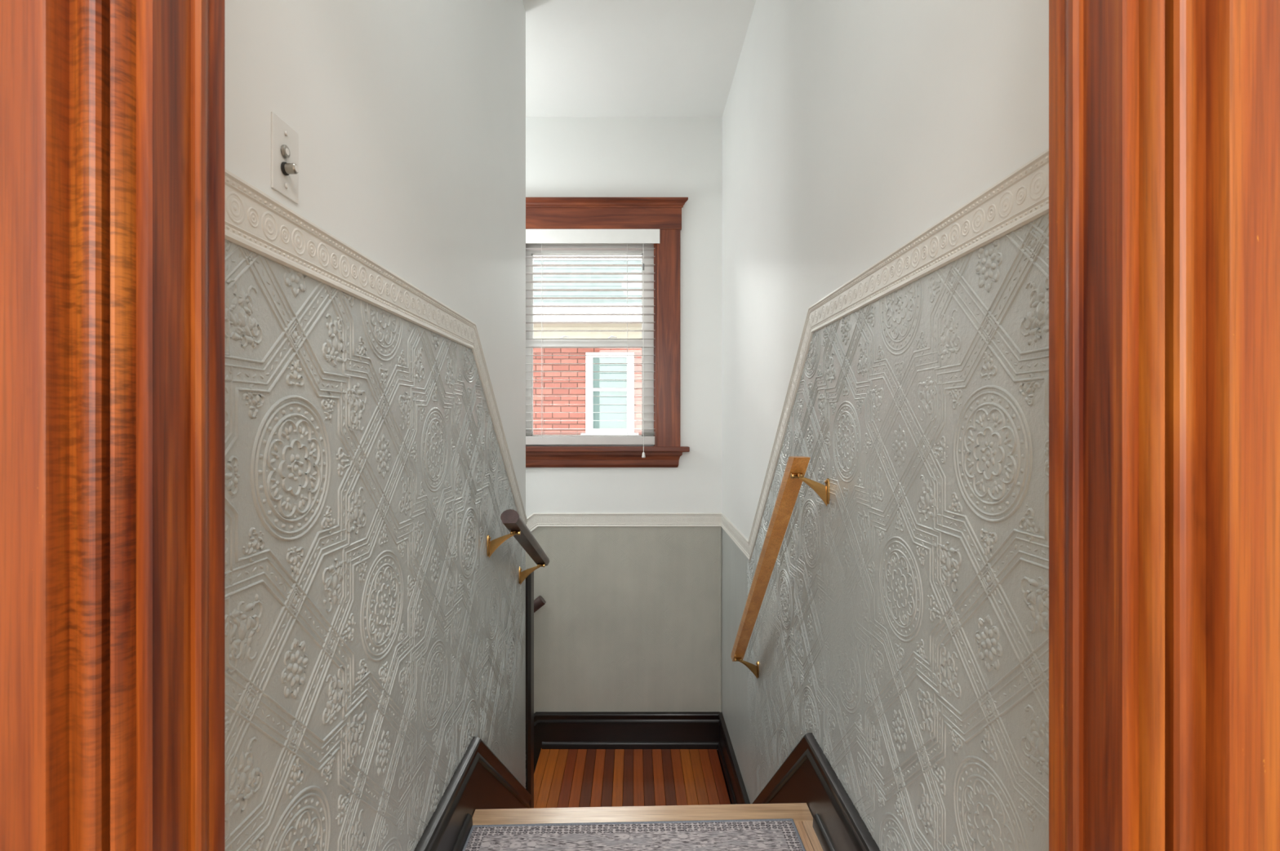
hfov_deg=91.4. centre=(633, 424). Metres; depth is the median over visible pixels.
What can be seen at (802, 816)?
stair tread
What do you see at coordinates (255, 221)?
chair rail
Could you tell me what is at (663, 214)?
window
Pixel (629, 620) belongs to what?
wall
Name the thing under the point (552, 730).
baseboard
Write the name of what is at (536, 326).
window glass
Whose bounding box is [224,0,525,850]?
wall
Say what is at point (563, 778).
floor
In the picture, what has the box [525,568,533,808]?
post
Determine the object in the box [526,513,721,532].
chair rail
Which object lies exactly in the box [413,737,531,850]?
baseboard
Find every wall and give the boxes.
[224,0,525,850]
[525,116,722,750]
[721,0,1048,850]
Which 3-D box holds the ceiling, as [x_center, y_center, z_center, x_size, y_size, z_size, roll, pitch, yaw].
[-0.050,-1.950,0.428,4.700,0.100,7.257,0,0,0]
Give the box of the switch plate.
[271,111,298,204]
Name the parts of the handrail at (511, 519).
wall plate, arm, wall plate, rail, arm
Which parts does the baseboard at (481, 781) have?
shoe molding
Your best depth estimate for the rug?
1.75 m
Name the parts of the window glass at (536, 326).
sill, pane, pane, meeting rail, frame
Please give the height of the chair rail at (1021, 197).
0.998 m
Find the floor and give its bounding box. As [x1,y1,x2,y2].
[533,748,732,808]
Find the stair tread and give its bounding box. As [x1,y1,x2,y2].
[472,803,822,850]
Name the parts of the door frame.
casing, casing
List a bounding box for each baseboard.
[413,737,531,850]
[533,711,719,773]
[717,712,879,850]
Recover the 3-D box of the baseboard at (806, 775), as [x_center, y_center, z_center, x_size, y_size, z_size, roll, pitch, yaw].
[0.533,1.467,2.231,0.033,1.046,3.253,0,0,0]
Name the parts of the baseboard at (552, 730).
cap molding, shoe molding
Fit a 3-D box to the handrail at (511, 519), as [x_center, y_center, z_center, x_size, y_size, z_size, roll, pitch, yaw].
[-0.431,0.485,2.394,0.122,0.417,0.758,0,0,0]
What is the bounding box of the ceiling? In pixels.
[522,0,755,116]
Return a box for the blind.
[525,229,659,457]
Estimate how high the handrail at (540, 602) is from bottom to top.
0.861 m
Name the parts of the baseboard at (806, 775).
shoe molding, shoe molding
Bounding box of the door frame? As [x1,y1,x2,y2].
[0,0,1279,850]
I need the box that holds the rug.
[462,818,805,850]
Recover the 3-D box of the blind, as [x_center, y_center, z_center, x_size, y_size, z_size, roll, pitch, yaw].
[-0.274,-0.497,3.841,0.873,1.399,0.130,0,0,0]
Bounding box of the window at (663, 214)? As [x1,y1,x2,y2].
[525,197,689,467]
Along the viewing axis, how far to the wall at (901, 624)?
1.31 m
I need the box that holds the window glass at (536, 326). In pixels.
[533,260,641,434]
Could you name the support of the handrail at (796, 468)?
attached to the wall at (901, 624)
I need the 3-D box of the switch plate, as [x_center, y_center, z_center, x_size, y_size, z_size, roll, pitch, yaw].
[-0.484,-0.376,0.886,0.021,0.104,0.066,0,0,0]
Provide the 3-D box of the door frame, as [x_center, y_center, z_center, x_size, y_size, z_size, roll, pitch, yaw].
[0.005,0.010,0.547,1.110,2.300,0.116,0,0,0]
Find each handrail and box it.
[486,509,549,585]
[533,595,546,613]
[730,456,830,679]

